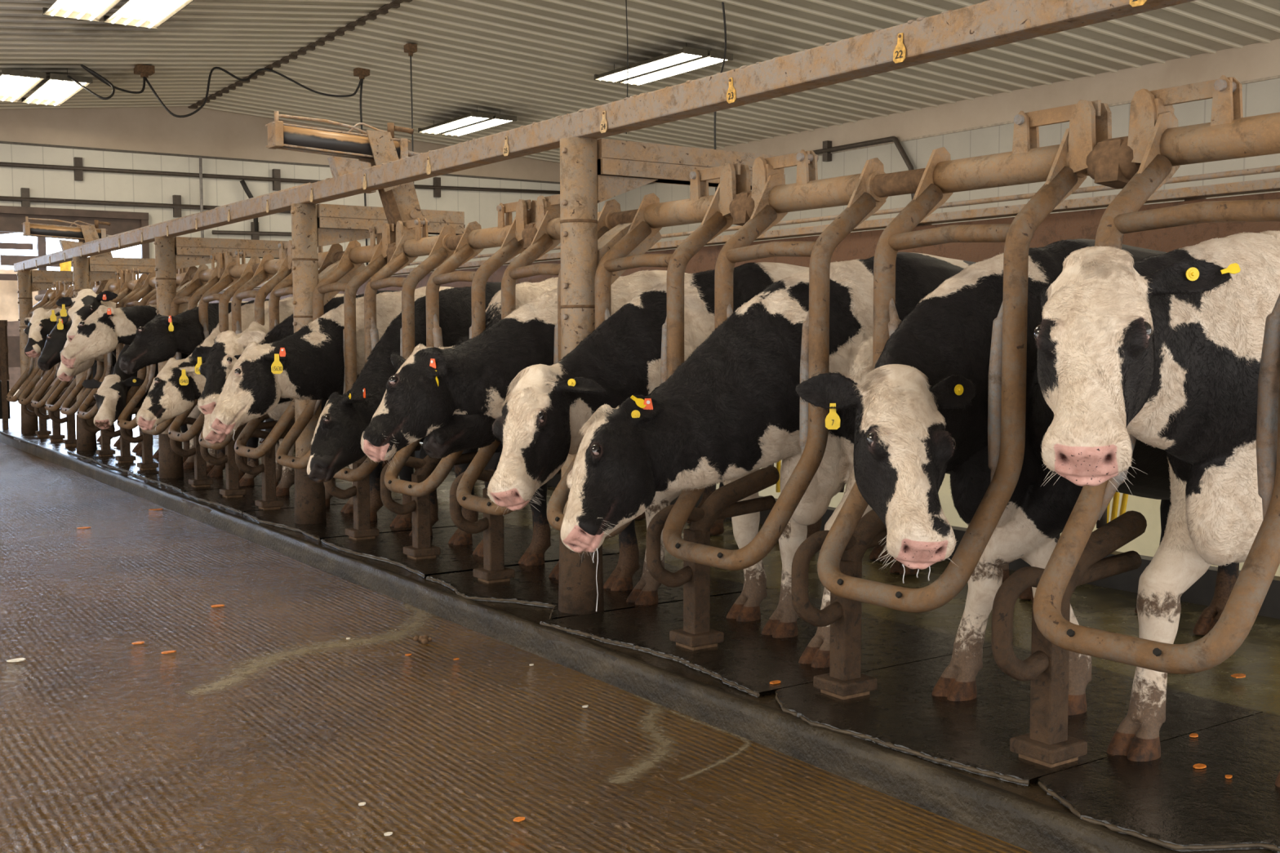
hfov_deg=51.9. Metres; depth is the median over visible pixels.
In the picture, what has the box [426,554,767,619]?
rubber mat
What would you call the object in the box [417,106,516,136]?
ceiling light
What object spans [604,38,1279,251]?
wall
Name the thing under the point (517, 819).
scrap
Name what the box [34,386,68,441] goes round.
stand
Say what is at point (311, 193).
number tag
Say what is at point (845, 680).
stand
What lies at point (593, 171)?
support post
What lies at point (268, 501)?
stand
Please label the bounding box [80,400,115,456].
stand
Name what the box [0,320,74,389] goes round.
wall
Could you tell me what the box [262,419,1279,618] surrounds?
trim
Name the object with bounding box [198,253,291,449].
gate
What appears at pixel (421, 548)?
stand
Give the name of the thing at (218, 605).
scrap
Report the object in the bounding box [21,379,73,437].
stand
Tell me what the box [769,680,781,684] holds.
scrap
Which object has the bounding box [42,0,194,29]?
ceiling light
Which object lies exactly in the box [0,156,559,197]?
pipe
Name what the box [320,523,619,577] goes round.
rubber mat
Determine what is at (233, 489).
stand
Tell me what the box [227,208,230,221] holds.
number tag
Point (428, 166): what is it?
number tag
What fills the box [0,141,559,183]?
trim
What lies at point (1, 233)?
rail
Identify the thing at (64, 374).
cow
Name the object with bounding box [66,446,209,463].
rubber mat
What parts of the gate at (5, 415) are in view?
panel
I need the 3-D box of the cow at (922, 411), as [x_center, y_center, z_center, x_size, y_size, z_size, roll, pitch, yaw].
[1.466,0.115,4.115,2.629,1.403,0.703,-3,5,-38]
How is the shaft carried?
attached to the gate at (1170, 146)
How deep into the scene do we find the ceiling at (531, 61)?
15.10 m
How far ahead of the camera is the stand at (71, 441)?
13.29 m
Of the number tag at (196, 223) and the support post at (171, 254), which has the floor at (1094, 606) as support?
the support post at (171, 254)
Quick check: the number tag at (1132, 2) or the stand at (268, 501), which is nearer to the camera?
the number tag at (1132, 2)
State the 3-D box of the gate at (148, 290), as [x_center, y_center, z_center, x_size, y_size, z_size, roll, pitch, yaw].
[-4.276,-0.675,11.093,0.584,1.281,0.538,-3,5,-34]
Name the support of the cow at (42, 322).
on the floor at (1094, 606)
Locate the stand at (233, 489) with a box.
[200,413,278,497]
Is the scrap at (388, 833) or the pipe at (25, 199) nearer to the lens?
the scrap at (388, 833)
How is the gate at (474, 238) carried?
attached to the shaft
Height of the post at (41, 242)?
3.530 m
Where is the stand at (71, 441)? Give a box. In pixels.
[48,395,95,446]
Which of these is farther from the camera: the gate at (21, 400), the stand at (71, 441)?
the gate at (21, 400)
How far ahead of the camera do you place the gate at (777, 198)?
4.11 m
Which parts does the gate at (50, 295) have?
wing plate, wing plate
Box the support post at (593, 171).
[558,137,785,617]
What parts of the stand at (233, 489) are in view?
foot plate, swept arm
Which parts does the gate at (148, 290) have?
wing plate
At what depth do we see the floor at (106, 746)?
4.05 m
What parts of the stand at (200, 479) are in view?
foot plate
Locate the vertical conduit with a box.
[199,156,204,237]
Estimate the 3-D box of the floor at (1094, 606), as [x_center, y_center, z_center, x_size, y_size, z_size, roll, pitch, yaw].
[-3.137,0.489,11.239,2.530,0.300,30.000,-3,5,-34]
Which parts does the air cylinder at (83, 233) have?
tie rod, lever plate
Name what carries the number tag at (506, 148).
attached to the overhead beam
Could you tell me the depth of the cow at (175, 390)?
8.59 m
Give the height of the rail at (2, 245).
0.100 m
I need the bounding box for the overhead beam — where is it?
[13,0,1195,271]
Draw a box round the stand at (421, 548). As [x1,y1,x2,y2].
[380,449,477,559]
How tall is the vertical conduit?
1.550 m
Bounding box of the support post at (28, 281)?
[16,270,73,433]
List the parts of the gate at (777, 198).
wing plate, wing plate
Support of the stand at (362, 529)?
on the rubber mat at (385, 547)
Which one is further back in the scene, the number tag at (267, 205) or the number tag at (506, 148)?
the number tag at (267, 205)
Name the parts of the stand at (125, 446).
foot plate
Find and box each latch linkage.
[52,280,71,296]
[89,280,101,286]
[115,267,140,289]
[177,267,186,274]
[209,249,246,279]
[277,240,323,271]
[368,217,429,266]
[496,194,559,248]
[688,149,818,226]
[1012,75,1243,189]
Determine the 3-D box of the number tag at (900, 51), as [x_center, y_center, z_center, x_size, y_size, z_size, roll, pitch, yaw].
[0.718,-1.046,3.633,0.010,0.080,0.046,-3,5,-34]
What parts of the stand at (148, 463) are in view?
foot plate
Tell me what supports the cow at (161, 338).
on the floor at (1094, 606)
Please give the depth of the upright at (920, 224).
6.59 m
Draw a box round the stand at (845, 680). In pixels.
[791,509,887,699]
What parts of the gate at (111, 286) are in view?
wing plate, wing plate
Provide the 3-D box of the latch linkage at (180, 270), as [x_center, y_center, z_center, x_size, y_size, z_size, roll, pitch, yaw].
[-3.864,-1.245,10.878,0.117,0.235,0.656,-3,5,-34]
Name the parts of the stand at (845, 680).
foot plate, swept arm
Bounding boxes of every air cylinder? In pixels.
[21,216,119,282]
[265,111,423,237]
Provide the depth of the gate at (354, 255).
7.29 m
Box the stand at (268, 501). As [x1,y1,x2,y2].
[235,417,294,511]
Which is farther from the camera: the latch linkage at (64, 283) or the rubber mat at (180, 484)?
the latch linkage at (64, 283)
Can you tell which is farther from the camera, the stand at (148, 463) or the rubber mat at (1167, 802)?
the stand at (148, 463)
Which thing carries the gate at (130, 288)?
attached to the shaft
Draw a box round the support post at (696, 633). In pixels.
[645,465,779,650]
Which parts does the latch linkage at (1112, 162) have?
hook plate, hook plate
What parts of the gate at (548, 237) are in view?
wing plate, wing plate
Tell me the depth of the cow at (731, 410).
4.29 m
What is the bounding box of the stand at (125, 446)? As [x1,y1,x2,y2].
[99,403,142,462]
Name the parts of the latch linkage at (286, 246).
hook plate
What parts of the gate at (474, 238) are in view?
wing plate, wing plate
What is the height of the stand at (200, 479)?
0.635 m
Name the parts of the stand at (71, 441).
foot plate, swept arm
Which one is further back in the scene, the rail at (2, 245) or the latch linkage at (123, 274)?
the rail at (2, 245)
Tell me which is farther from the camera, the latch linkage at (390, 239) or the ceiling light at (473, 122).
the ceiling light at (473, 122)
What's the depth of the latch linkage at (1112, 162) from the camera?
3.38 m
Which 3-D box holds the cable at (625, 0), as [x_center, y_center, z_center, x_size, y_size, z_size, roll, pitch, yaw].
[-0.130,-3.599,12.986,0.032,1.400,0.010,-3,5,-34]
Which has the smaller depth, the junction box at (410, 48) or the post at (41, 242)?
the junction box at (410, 48)
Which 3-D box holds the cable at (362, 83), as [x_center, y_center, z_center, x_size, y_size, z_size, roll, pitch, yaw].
[-3.465,-3.233,16.493,0.078,2.402,0.024,-3,5,-34]
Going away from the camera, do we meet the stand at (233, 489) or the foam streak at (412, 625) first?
the foam streak at (412, 625)
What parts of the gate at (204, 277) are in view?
wing plate, wing plate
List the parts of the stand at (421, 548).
foot plate, swept arm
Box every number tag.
[195,217,197,229]
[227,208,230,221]
[266,199,268,212]
[309,187,313,202]
[362,173,366,189]
[426,156,431,174]
[503,136,509,155]
[600,110,607,133]
[726,77,736,103]
[893,32,906,63]
[1129,0,1146,6]
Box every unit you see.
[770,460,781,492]
[1096,492,1128,528]
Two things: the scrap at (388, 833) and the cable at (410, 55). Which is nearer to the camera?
the scrap at (388, 833)
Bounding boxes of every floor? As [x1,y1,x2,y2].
[0,400,1279,852]
[0,441,1031,852]
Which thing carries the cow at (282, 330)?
on the floor at (1094, 606)
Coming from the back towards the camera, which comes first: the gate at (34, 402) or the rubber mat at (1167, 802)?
the gate at (34, 402)
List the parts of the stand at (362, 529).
swept arm, foot plate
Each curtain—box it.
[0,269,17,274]
[0,280,18,321]
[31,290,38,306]
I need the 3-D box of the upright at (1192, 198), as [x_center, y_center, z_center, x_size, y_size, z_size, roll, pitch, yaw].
[2.273,-0.055,5.439,0.060,1.760,0.060,-3,5,-34]
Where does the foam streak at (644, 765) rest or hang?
on the floor at (106, 746)
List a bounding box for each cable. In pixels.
[67,63,145,99]
[145,66,362,117]
[360,79,368,265]
[409,55,413,182]
[625,0,628,133]
[713,1,726,191]
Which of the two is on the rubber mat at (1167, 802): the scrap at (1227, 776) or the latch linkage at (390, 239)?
the scrap at (1227, 776)
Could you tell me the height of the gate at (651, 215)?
1.281 m
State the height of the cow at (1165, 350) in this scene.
1.403 m
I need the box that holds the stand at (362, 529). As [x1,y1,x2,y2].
[323,442,421,540]
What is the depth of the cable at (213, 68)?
16.22 m
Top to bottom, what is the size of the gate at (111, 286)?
1.281 m
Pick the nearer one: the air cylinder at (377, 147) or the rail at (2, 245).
the air cylinder at (377, 147)
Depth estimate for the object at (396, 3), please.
15.29 m
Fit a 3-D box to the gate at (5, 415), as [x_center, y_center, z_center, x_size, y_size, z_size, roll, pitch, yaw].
[-8.263,-0.594,15.427,1.570,1.310,0.065,-3,5,-34]
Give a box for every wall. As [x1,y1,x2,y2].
[0,106,604,304]
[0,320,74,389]
[419,442,1279,576]
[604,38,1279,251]
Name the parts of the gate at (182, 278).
wing plate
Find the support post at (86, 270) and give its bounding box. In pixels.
[71,256,189,450]
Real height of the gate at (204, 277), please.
1.281 m
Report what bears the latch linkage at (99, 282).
attached to the shaft
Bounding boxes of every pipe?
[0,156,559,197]
[0,187,290,217]
[212,222,431,239]
[646,136,915,199]
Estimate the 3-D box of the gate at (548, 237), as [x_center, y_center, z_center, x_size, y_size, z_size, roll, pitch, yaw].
[-0.442,-0.296,5.496,0.584,1.281,0.538,-3,5,-34]
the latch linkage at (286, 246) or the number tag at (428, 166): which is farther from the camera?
the latch linkage at (286, 246)
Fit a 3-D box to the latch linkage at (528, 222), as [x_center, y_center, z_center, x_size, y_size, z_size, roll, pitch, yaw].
[-0.456,-0.909,5.903,0.117,0.235,0.656,-3,5,-34]
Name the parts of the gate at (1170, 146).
wing plate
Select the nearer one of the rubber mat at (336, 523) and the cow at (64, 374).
the rubber mat at (336, 523)
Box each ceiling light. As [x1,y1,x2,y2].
[0,67,93,106]
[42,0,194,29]
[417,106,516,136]
[594,42,733,85]
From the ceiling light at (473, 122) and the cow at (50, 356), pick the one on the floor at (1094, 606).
the cow at (50, 356)
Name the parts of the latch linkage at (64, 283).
hook plate, hook plate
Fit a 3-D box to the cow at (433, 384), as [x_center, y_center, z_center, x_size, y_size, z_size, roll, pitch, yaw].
[0.059,-0.008,5.945,2.894,1.403,0.749,-3,5,-34]
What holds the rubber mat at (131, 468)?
on the floor at (1094, 606)
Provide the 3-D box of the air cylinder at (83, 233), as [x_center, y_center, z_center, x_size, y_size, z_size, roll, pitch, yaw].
[-5.634,-1.709,13.079,0.910,0.715,0.151,-3,5,-34]
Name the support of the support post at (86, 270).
on the floor at (1094, 606)
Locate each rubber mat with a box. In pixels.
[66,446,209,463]
[98,458,225,476]
[136,470,279,493]
[182,482,401,513]
[242,499,480,541]
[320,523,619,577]
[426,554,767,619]
[539,588,991,697]
[775,646,1262,786]
[1036,711,1279,852]
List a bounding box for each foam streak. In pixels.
[188,604,431,693]
[609,706,671,783]
[636,695,749,780]
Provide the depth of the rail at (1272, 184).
6.11 m
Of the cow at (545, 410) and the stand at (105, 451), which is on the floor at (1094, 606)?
the cow at (545, 410)
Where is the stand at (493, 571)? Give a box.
[449,469,560,583]
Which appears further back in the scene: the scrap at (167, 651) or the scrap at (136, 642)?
the scrap at (136, 642)
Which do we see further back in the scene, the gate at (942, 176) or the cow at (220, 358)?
the cow at (220, 358)
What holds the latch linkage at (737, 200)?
attached to the shaft
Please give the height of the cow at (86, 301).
1.511 m
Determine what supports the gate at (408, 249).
attached to the shaft
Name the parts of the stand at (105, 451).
foot plate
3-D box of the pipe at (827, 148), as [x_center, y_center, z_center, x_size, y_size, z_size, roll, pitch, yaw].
[1.565,-3.433,20.304,0.105,1.456,7.535,-3,5,-34]
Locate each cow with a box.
[24,307,100,442]
[37,314,119,447]
[55,288,295,457]
[56,339,265,452]
[60,301,391,471]
[81,302,213,463]
[118,298,417,479]
[135,296,417,488]
[191,293,479,496]
[202,290,399,513]
[208,285,453,528]
[306,281,716,545]
[360,269,895,591]
[421,277,725,565]
[487,262,1012,622]
[560,252,1171,667]
[795,238,1239,715]
[1033,230,1279,787]
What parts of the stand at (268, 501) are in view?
foot plate, swept arm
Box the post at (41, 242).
[35,236,50,386]
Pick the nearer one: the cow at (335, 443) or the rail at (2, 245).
the cow at (335, 443)
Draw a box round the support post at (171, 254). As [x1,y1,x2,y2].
[154,236,288,478]
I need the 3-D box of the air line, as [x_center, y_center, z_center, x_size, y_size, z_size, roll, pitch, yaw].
[-3.600,-1.562,10.054,0.040,0.038,6.000,-3,5,-34]
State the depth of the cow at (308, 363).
7.05 m
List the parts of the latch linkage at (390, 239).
hook plate, hook plate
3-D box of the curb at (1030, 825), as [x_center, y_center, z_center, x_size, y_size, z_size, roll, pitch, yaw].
[-2.432,0.619,7.997,0.066,0.128,23.850,-3,5,-34]
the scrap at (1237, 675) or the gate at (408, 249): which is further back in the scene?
the gate at (408, 249)
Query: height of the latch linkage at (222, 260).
0.235 m
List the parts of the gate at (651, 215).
wing plate, wing plate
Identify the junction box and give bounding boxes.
[133,63,155,77]
[353,66,369,79]
[404,43,417,56]
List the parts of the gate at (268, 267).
wing plate, wing plate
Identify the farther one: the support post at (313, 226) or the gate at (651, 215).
the support post at (313, 226)
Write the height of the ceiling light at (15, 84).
0.184 m
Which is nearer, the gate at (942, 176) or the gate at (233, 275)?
the gate at (942, 176)
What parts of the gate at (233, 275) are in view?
wing plate, wing plate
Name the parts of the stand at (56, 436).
foot plate, swept arm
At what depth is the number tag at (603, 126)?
4.88 m
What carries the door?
in the wall at (207, 131)
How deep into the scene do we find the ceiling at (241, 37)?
14.40 m
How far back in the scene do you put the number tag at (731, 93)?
4.25 m
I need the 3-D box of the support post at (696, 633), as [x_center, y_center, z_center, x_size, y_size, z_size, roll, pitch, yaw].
[0.260,0.469,4.653,0.569,0.635,0.136,-3,5,-34]
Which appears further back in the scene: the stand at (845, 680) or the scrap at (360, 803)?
the stand at (845, 680)
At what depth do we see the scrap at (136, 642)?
5.18 m
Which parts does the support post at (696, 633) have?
foot plate, swept arm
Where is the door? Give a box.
[0,205,149,275]
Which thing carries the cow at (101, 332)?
on the floor at (1094, 606)
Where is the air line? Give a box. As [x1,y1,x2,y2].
[82,182,311,244]
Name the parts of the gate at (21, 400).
wing plate, wing plate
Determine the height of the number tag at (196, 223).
0.080 m
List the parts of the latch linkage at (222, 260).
hook plate, hook plate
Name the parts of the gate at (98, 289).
wing plate, wing plate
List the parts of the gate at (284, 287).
wing plate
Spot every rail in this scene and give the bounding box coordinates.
[0,231,13,234]
[0,242,33,249]
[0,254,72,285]
[0,273,17,280]
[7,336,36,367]
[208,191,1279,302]
[221,165,1279,291]
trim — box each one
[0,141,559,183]
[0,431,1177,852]
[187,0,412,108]
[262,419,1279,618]
[644,75,1279,185]
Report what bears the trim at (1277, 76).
attached to the wall at (1259, 60)
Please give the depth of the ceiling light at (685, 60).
14.96 m
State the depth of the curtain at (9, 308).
21.37 m
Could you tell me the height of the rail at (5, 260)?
0.460 m
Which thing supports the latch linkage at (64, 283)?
attached to the shaft
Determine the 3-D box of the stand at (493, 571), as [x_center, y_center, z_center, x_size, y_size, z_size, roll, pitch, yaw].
[-0.592,0.385,5.897,0.569,0.635,0.136,-3,5,-34]
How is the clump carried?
on the floor at (106, 746)
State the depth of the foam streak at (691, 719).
3.89 m
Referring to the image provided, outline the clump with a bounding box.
[413,635,431,644]
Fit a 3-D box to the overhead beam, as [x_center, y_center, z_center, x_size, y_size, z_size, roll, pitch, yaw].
[-2.684,-1.409,8.689,0.108,0.102,16.300,-3,5,-34]
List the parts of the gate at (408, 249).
wing plate, wing plate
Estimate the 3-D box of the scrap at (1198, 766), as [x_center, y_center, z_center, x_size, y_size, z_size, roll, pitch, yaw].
[1.409,0.857,3.314,0.037,0.004,0.024,-3,5,-34]
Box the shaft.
[34,168,1087,301]
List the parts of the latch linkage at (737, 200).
hook plate, hook plate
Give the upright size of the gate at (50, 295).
1.281 m
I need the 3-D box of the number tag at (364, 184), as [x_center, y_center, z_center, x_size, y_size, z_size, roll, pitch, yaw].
[-1.410,-1.256,6.742,0.008,0.080,0.046,-3,5,-34]
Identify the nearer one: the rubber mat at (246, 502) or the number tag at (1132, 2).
the number tag at (1132, 2)
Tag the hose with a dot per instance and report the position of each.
(242, 182)
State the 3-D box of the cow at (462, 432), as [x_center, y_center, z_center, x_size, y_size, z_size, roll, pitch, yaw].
[-0.254,-0.043,6.460,1.020,1.402,2.785,3,5,39]
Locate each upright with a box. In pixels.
[916,223,930,226]
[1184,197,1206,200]
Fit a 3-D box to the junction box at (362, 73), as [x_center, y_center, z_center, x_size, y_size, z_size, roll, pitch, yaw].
[-3.472,-4.403,16.409,0.160,0.130,0.160,-3,5,-34]
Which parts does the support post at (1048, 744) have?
foot plate, swept arm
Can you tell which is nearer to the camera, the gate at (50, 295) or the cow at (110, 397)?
the cow at (110, 397)
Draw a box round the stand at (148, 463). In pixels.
[120,408,159,470]
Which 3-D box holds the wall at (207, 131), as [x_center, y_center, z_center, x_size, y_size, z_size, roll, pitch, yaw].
[-8.478,-2.401,18.402,18.913,4.703,0.150,-3,5,-34]
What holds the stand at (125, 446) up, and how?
on the rubber mat at (131, 468)
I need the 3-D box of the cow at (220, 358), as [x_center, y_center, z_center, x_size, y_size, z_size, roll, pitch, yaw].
[-1.959,-0.212,8.962,0.988,1.403,2.774,3,5,40]
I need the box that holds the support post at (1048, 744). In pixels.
[991,511,1146,773]
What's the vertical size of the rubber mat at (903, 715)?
0.017 m
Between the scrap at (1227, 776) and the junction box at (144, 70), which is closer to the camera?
the scrap at (1227, 776)
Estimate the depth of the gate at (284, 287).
7.91 m
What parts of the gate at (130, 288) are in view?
wing plate, wing plate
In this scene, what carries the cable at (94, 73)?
hanging from the junction box at (144, 70)
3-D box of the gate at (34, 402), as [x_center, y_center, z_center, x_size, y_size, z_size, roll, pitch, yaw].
[-5.980,-0.843,13.580,0.584,1.281,0.538,-3,5,-34]
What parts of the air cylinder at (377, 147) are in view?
tie rod, lever plate, piston rod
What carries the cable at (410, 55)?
hanging from the junction box at (410, 48)
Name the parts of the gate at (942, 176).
wing plate, wing plate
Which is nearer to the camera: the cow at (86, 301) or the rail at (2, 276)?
the cow at (86, 301)
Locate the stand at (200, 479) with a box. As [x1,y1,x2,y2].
[169,417,213,487]
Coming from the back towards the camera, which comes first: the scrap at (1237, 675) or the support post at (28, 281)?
the support post at (28, 281)
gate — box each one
[0,320,10,429]
[6,288,55,402]
[17,284,73,404]
[30,288,73,408]
[44,280,107,411]
[59,278,120,415]
[76,273,147,419]
[116,266,197,429]
[123,271,155,405]
[141,263,219,435]
[168,255,260,442]
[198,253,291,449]
[234,243,342,458]
[275,238,387,469]
[333,225,456,481]
[383,216,526,497]
[456,199,621,515]
[546,183,733,538]
[662,157,887,570]
[817,128,1086,613]
[1032,111,1279,674]
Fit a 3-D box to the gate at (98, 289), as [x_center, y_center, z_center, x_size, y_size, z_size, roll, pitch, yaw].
[-5.554,-0.801,12.959,0.584,1.281,0.538,-3,5,-34]
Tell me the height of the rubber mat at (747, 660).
0.017 m
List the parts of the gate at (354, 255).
wing plate, wing plate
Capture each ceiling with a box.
[0,0,394,108]
[197,0,1279,162]
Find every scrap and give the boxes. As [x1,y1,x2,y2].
[6,657,26,662]
[76,526,90,528]
[131,641,144,644]
[161,650,176,653]
[210,604,224,607]
[358,802,365,805]
[383,831,392,835]
[513,817,524,822]
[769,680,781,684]
[1189,733,1198,737]
[1192,763,1206,768]
[1225,774,1232,778]
[1231,673,1245,678]
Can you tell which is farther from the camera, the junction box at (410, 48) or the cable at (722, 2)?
the junction box at (410, 48)
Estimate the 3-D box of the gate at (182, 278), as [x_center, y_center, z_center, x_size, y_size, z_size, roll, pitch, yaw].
[-3.850,-0.633,10.471,0.584,1.281,0.538,-3,5,-34]
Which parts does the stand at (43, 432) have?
foot plate, swept arm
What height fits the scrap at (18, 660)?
0.004 m
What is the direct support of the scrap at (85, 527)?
on the floor at (106, 746)
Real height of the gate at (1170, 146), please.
1.281 m
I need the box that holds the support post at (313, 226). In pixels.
[290,203,465,524]
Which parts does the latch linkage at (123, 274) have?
hook plate, hook plate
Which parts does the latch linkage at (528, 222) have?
hook plate, hook plate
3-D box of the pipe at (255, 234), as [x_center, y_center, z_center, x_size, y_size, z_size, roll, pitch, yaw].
[-3.546,-3.065,21.590,6.901,0.320,0.090,-3,5,-34]
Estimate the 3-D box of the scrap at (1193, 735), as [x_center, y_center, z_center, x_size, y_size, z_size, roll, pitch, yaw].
[1.504,0.839,3.570,0.030,0.004,0.020,-3,5,-34]
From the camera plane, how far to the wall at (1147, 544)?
8.54 m

